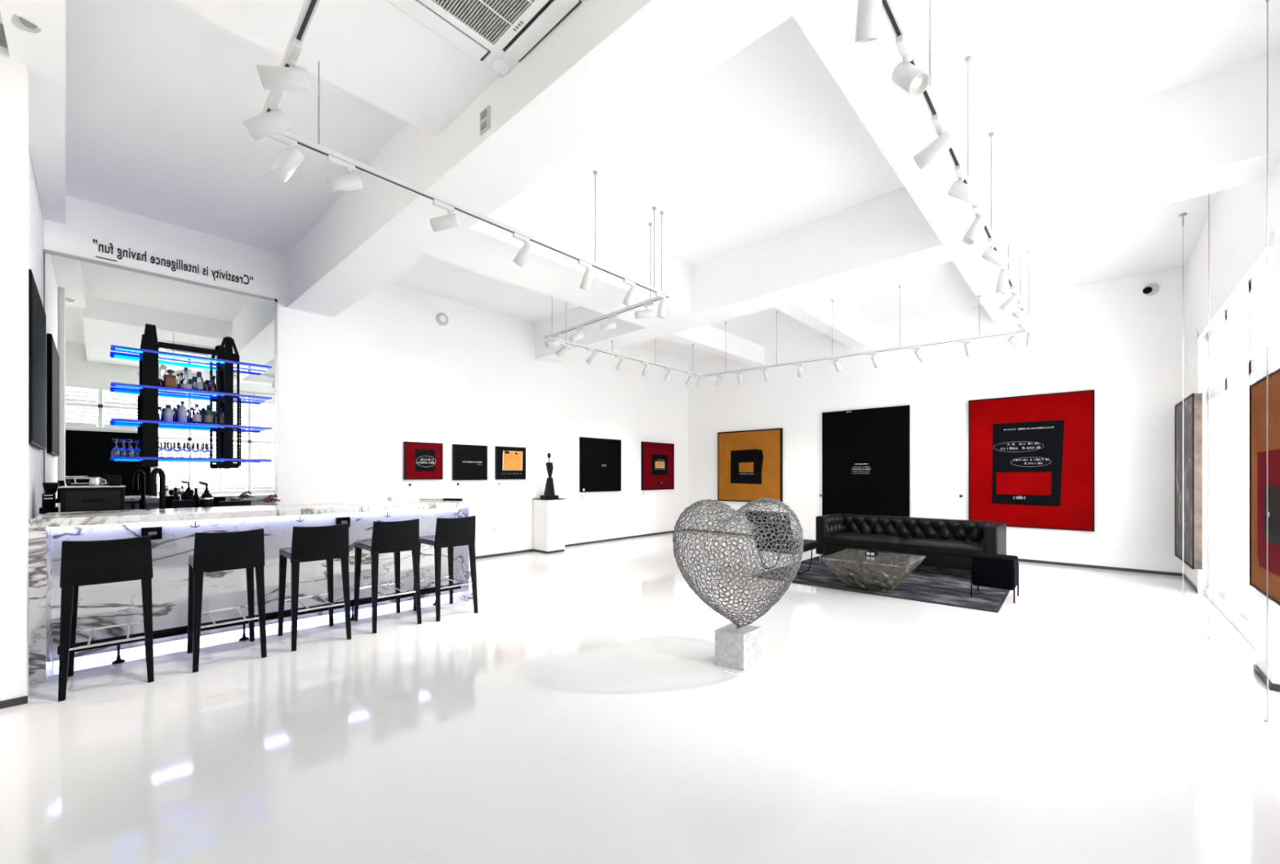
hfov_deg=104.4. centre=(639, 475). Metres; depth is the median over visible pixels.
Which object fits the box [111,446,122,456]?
bowl
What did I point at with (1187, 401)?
picture
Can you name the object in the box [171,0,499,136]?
beam
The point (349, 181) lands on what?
track spotlight
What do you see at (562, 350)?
track spotlight
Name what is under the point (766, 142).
ceiling
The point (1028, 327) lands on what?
track spotlight
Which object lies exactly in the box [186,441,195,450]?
bowl
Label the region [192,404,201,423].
bottle
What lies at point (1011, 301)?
track spotlight
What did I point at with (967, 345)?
track spotlight
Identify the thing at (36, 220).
wall
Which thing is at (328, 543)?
bar stool
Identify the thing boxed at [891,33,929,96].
track spotlight
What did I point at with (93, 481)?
cup
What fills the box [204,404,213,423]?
bottle
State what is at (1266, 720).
cable
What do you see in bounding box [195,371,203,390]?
bottle
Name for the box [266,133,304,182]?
track spotlight
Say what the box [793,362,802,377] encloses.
track spotlight
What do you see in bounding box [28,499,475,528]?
countertop
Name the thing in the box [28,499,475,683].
bar counter
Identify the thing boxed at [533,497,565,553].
pedestal
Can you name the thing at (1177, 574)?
baseboard
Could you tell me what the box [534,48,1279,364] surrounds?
beam
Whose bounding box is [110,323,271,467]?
shelf unit
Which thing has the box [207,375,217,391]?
bottle
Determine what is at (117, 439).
wine glass
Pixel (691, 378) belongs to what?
track spotlight
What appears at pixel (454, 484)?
card
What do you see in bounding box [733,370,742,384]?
track spotlight
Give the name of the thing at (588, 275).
track spotlight
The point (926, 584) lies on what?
rug
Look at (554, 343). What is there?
track spotlight
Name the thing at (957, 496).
card
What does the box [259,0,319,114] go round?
track
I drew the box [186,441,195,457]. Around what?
wine glass
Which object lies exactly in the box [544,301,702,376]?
track
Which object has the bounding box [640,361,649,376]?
track spotlight
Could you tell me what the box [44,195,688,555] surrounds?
wall
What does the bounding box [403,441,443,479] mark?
painting
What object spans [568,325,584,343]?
track spotlight
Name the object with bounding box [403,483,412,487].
card
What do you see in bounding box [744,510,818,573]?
lounge chair
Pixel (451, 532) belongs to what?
bar stool
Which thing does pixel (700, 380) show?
track spotlight
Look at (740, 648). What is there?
plinth
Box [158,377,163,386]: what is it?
bottle
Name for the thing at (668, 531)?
baseboard
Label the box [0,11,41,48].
ceiling light
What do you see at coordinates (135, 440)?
wine glass
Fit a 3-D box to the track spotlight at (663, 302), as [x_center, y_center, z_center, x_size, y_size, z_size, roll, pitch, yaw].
[0.222,-1.841,5.393,0.122,0.244,0.168,0,0,42]
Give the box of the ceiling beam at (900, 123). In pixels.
[793,0,984,244]
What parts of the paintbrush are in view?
handle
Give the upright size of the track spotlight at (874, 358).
0.239 m
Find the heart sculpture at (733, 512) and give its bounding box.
[672,497,804,628]
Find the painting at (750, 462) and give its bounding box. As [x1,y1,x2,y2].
[717,427,782,502]
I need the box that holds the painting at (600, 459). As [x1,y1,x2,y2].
[579,436,621,492]
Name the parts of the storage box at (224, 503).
lid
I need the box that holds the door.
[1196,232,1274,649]
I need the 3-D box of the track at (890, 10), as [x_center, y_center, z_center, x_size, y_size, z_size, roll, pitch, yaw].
[2.760,-2.451,3.961,0.042,0.978,7.570,0,0,43]
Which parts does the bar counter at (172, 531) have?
panel, panel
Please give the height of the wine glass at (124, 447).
0.184 m
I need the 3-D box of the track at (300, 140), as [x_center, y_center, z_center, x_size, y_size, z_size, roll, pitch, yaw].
[-0.898,-2.411,4.159,0.042,0.898,3.615,0,0,42]
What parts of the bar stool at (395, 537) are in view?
leg, seat, leg, backrest, leg, leg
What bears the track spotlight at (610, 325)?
hanging from the track at (656, 298)
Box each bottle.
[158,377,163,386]
[158,405,163,421]
[163,368,177,387]
[164,404,173,422]
[172,407,177,422]
[176,373,180,388]
[177,400,186,422]
[180,367,191,389]
[186,408,191,422]
[189,378,194,389]
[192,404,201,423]
[192,488,199,507]
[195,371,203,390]
[198,481,213,506]
[200,409,203,423]
[203,381,207,391]
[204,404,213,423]
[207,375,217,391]
[213,413,215,424]
[215,408,223,424]
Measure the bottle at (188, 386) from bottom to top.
0.254 m
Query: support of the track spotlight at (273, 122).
hanging from the track at (308, 11)
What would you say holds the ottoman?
on the rug
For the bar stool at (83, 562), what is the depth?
3.29 m
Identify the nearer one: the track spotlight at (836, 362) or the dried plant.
the dried plant
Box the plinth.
[715,622,761,670]
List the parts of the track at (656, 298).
suspension rod, rail, suspension rod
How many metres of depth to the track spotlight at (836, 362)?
8.27 m
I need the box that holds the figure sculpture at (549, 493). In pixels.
[540,452,559,498]
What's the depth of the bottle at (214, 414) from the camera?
5.78 m
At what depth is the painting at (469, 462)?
8.32 m
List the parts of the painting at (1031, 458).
black panel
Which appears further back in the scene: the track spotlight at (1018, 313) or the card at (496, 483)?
the card at (496, 483)
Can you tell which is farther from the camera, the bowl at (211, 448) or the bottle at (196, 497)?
the bowl at (211, 448)
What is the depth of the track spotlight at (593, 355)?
7.74 m
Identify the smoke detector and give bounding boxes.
[435,312,448,325]
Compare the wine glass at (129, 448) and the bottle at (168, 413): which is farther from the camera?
the bottle at (168, 413)
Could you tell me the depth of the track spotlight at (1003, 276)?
4.66 m
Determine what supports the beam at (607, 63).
attached to the wall at (371, 378)
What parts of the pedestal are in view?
plate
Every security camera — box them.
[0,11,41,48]
[1142,283,1159,295]
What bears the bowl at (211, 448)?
on the wine glass at (211, 448)
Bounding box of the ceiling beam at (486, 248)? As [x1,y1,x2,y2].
[427,184,690,327]
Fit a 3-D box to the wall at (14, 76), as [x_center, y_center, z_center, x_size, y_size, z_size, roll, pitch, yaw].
[-4.909,-0.880,2.020,0.130,4.600,3.053,0,0,42]
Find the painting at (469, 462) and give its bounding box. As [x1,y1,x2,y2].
[452,444,487,479]
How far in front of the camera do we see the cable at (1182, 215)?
5.59 m
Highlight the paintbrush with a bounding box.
[418,497,462,500]
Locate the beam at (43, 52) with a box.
[0,0,65,224]
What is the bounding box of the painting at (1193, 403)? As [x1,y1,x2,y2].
[1174,392,1202,569]
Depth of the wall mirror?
5.46 m
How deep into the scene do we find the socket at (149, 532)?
4.01 m
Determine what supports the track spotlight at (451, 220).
hanging from the track at (300, 140)
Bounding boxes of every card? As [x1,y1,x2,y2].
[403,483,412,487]
[452,482,459,486]
[495,481,502,485]
[723,669,741,675]
[952,494,963,498]
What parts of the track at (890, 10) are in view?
suspension rod, suspension rod, suspension rod, suspension rod, suspension rod, suspension rod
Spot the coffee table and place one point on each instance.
(886, 571)
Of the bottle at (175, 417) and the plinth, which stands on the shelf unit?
the bottle at (175, 417)
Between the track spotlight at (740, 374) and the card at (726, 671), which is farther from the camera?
the track spotlight at (740, 374)
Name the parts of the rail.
post, post, post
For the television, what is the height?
1.270 m
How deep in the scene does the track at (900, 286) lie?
7.90 m
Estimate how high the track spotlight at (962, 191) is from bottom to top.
0.220 m
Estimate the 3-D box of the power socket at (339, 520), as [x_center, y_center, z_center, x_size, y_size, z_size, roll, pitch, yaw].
[-2.981,0.470,4.988,0.047,0.100,0.122,0,0,42]
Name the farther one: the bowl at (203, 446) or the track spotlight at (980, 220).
the bowl at (203, 446)
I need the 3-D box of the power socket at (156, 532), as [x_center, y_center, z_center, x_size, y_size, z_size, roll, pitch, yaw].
[-3.958,0.470,4.027,0.047,0.100,0.122,0,0,42]
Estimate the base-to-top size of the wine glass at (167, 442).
0.184 m
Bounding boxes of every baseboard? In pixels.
[0,695,27,708]
[475,528,688,559]
[688,528,1182,576]
[1183,573,1279,691]
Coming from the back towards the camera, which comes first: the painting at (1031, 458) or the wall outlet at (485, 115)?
the painting at (1031, 458)
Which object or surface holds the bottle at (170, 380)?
on the shelf unit
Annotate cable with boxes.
[1178,213,1186,601]
[1206,192,1211,639]
[1263,0,1271,723]
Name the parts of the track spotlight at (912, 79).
stem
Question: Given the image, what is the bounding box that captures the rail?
[57,582,461,663]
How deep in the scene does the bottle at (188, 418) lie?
5.62 m
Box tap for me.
[148,467,165,508]
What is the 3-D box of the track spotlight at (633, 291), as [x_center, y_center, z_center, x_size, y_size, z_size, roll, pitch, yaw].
[-0.107,-1.842,5.053,0.179,0.243,0.144,0,0,-24]
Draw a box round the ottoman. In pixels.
[970,552,1018,603]
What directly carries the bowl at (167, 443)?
on the wine glass at (167, 442)
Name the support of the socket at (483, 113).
attached to the wall outlet at (485, 115)
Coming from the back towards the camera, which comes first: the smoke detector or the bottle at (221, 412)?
the smoke detector
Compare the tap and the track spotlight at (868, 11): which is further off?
the tap
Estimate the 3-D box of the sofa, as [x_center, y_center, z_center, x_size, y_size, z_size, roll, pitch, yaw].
[4.054,1.036,7.605,2.425,0.742,0.905,0,0,42]
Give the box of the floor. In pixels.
[0,530,1279,863]
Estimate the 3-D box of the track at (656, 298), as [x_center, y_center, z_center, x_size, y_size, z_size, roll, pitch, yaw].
[-0.524,-2.411,6.294,0.042,0.898,2.283,0,0,-45]
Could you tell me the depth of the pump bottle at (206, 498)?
5.24 m
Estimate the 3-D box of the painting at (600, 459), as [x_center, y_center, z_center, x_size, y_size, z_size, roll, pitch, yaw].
[-0.825,-0.220,10.546,0.046,1.126,1.168,0,0,42]
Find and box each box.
[218,500,251,506]
[865,550,878,556]
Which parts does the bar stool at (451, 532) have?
leg, seat, leg, leg, backrest, leg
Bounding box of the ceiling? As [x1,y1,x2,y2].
[65,0,1279,361]
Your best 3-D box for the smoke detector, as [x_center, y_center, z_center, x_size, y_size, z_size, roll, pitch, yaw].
[-3.172,-2.514,7.981,0.045,0.200,0.200,0,0,42]
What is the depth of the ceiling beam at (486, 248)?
5.43 m
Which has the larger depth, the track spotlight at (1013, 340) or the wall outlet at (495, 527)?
the wall outlet at (495, 527)
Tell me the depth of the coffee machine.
4.23 m
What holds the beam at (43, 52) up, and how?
attached to the wall at (371, 378)
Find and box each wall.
[0,20,28,701]
[28,148,44,519]
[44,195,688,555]
[688,265,1186,573]
[1186,161,1279,594]
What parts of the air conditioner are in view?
louvre blade, intake frame, louvre blade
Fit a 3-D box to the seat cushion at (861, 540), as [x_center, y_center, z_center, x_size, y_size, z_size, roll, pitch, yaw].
[3.593,1.020,7.888,1.054,0.150,0.700,0,0,42]
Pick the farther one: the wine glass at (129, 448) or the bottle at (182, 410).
the bottle at (182, 410)
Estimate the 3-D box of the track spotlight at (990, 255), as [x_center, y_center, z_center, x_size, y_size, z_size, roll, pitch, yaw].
[2.965,-1.848,4.150,0.196,0.230,0.176,0,0,42]
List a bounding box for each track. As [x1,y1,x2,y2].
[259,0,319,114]
[277,61,670,297]
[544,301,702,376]
[546,222,661,337]
[702,285,1026,376]
[881,0,1031,324]
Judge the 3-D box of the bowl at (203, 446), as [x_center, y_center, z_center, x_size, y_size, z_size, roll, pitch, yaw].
[-5.004,-0.328,5.656,0.071,0.100,0.072,0,0,42]
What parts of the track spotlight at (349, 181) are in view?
stem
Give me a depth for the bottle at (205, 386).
5.72 m
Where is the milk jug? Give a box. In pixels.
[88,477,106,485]
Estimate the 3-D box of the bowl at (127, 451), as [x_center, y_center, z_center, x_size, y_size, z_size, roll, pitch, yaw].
[-5.350,-0.244,5.226,0.071,0.100,0.072,0,0,42]
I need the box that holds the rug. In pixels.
[750,554,1009,613]
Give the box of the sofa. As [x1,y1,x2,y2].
[815,513,1006,570]
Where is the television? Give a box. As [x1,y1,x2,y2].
[28,268,45,449]
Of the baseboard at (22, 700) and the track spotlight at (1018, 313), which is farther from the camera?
the track spotlight at (1018, 313)
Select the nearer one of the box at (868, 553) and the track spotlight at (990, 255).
the track spotlight at (990, 255)
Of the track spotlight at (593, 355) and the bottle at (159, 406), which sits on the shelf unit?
the bottle at (159, 406)
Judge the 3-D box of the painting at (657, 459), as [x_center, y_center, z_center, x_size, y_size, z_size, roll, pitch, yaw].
[0.437,-0.220,11.925,0.046,1.130,1.175,0,0,42]
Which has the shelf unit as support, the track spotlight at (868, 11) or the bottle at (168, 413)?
the bottle at (168, 413)
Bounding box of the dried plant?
[262,493,279,505]
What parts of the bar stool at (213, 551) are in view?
leg, seat, leg, backrest, leg, leg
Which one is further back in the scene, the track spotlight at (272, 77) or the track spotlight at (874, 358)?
the track spotlight at (874, 358)
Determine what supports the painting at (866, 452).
attached to the wall at (1120, 342)
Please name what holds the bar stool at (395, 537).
on the floor
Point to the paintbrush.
(439, 499)
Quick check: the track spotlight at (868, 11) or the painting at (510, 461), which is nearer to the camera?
the track spotlight at (868, 11)
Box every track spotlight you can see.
[242,89,290,140]
[256,37,311,91]
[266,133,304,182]
[324,154,363,193]
[430,199,460,231]
[512,232,534,267]
[545,333,560,347]
[555,341,568,357]
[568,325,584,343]
[577,259,595,291]
[586,348,597,364]
[600,313,617,330]
[614,355,625,371]
[622,278,639,306]
[635,301,654,319]
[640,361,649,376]
[654,292,667,318]
[663,366,672,381]
[684,372,693,386]
[695,374,702,387]
[713,373,722,386]
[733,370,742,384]
[759,367,769,381]
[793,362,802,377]
[829,357,842,372]
[854,0,881,43]
[866,351,880,367]
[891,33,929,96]
[910,345,926,361]
[913,113,955,169]
[947,164,985,204]
[958,338,973,356]
[961,203,988,244]
[981,237,1009,268]
[995,266,1009,293]
[999,285,1022,312]
[1003,332,1024,349]
[1011,301,1033,324]
[1017,320,1037,333]
[1025,331,1035,346]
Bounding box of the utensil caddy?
[172,487,195,508]
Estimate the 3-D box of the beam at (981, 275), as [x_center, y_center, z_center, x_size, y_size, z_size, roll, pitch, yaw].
[4.574,-2.775,6.658,0.260,0.410,4.600,0,0,42]
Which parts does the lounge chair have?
backrest, seat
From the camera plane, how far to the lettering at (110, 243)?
5.66 m
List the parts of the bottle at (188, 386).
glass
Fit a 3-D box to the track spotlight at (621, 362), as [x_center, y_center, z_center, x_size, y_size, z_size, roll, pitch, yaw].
[-0.338,-1.844,8.211,0.179,0.238,0.159,0,0,-21]
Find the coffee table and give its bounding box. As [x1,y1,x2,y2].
[822,548,925,591]
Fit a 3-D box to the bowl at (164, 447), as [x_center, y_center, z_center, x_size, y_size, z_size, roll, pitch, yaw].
[-5.220,-0.328,5.420,0.071,0.100,0.072,0,0,42]
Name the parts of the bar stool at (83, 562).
leg, leg, backrest, leg, leg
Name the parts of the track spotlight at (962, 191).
stem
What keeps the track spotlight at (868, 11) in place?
hanging from the track at (890, 10)
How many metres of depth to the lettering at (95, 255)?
5.28 m
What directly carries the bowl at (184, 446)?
on the wine glass at (184, 446)
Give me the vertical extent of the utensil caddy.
0.340 m
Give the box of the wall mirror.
[44,248,277,511]
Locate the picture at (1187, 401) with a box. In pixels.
[1175,396,1191,564]
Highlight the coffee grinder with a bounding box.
[39,482,58,513]
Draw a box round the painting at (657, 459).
[640,441,674,489]
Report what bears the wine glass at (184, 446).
on the shelf unit
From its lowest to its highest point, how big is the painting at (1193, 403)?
2.108 m
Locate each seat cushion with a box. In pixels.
[825,532,907,550]
[896,537,983,556]
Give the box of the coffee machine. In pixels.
[59,475,125,511]
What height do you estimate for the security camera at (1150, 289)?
0.170 m
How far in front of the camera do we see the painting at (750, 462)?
11.54 m
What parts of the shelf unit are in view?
glass shelf, glass shelf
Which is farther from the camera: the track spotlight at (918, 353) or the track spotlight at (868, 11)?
the track spotlight at (918, 353)
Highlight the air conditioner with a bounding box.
[387,0,582,77]
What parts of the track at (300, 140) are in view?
suspension rod, rail, suspension rod, suspension rod, suspension rod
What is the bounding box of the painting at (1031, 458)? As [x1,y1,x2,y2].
[968,389,1094,531]
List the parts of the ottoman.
leg, leg, leg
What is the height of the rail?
0.198 m
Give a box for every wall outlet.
[480,105,490,135]
[492,524,498,532]
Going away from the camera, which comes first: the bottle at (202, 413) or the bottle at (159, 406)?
the bottle at (159, 406)
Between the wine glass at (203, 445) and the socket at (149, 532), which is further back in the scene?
the wine glass at (203, 445)
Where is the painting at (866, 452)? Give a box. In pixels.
[822,404,910,516]
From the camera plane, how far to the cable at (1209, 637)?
4.32 m
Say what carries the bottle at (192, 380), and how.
on the shelf unit
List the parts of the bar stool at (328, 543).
leg, seat, leg, backrest, leg, leg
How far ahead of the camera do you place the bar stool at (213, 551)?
3.79 m
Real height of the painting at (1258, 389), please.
1.420 m
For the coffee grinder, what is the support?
on the ledge
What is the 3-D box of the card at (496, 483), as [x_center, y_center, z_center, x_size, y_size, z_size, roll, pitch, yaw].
[-2.489,0.152,8.756,0.005,0.065,0.140,0,0,42]
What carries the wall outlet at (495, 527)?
attached to the wall at (371, 378)
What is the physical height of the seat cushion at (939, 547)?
0.150 m
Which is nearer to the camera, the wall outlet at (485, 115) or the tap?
the wall outlet at (485, 115)
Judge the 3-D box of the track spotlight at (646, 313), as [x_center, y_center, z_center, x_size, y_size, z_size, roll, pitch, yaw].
[0.053,-1.874,5.648,0.204,0.179,0.154,0,0,-14]
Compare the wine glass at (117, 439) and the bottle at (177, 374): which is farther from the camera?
the bottle at (177, 374)
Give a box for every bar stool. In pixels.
[57,535,154,701]
[186,528,266,672]
[277,523,351,651]
[353,518,422,633]
[413,515,478,621]
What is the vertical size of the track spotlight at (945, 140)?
0.199 m
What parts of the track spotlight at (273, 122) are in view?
stem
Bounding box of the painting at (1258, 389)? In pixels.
[1248,368,1279,605]
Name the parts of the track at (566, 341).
suspension rod, rail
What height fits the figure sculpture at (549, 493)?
0.855 m
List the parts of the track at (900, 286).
suspension rod, suspension rod, rail, suspension rod, suspension rod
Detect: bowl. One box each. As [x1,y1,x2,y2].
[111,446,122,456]
[126,447,136,457]
[158,440,165,449]
[166,440,175,450]
[177,441,186,450]
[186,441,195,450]
[195,442,204,450]
[204,442,213,451]
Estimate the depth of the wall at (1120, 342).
8.42 m
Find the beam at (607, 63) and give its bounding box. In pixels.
[286,0,815,317]
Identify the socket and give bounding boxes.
[141,526,162,539]
[148,531,156,534]
[335,516,350,526]
[480,108,486,130]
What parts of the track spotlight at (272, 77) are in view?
stem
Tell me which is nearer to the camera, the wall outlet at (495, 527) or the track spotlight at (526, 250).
the track spotlight at (526, 250)
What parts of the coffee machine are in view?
cup rail, plate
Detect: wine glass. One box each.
[111,438,122,456]
[119,439,127,456]
[126,439,136,457]
[133,440,140,457]
[158,440,165,457]
[166,440,175,457]
[177,441,186,457]
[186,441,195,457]
[195,442,204,457]
[204,442,213,457]
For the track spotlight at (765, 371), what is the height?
0.241 m
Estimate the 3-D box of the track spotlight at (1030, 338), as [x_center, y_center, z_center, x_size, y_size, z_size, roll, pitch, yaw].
[5.208,-1.842,6.630,0.106,0.242,0.164,0,0,42]
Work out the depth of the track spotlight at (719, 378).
9.61 m
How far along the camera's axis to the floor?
2.70 m
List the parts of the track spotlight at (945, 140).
stem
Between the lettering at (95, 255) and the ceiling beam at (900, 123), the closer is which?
the ceiling beam at (900, 123)
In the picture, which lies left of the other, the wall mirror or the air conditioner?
the wall mirror
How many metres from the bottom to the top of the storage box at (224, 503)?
0.185 m
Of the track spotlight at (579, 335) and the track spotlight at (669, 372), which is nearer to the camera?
the track spotlight at (579, 335)
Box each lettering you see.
[93,238,253,284]
[95,255,116,261]
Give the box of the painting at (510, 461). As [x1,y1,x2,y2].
[495,445,525,479]
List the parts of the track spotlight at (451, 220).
stem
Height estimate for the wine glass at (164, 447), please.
0.184 m
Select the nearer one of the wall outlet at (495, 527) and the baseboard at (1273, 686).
the baseboard at (1273, 686)
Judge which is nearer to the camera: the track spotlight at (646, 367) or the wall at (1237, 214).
the wall at (1237, 214)

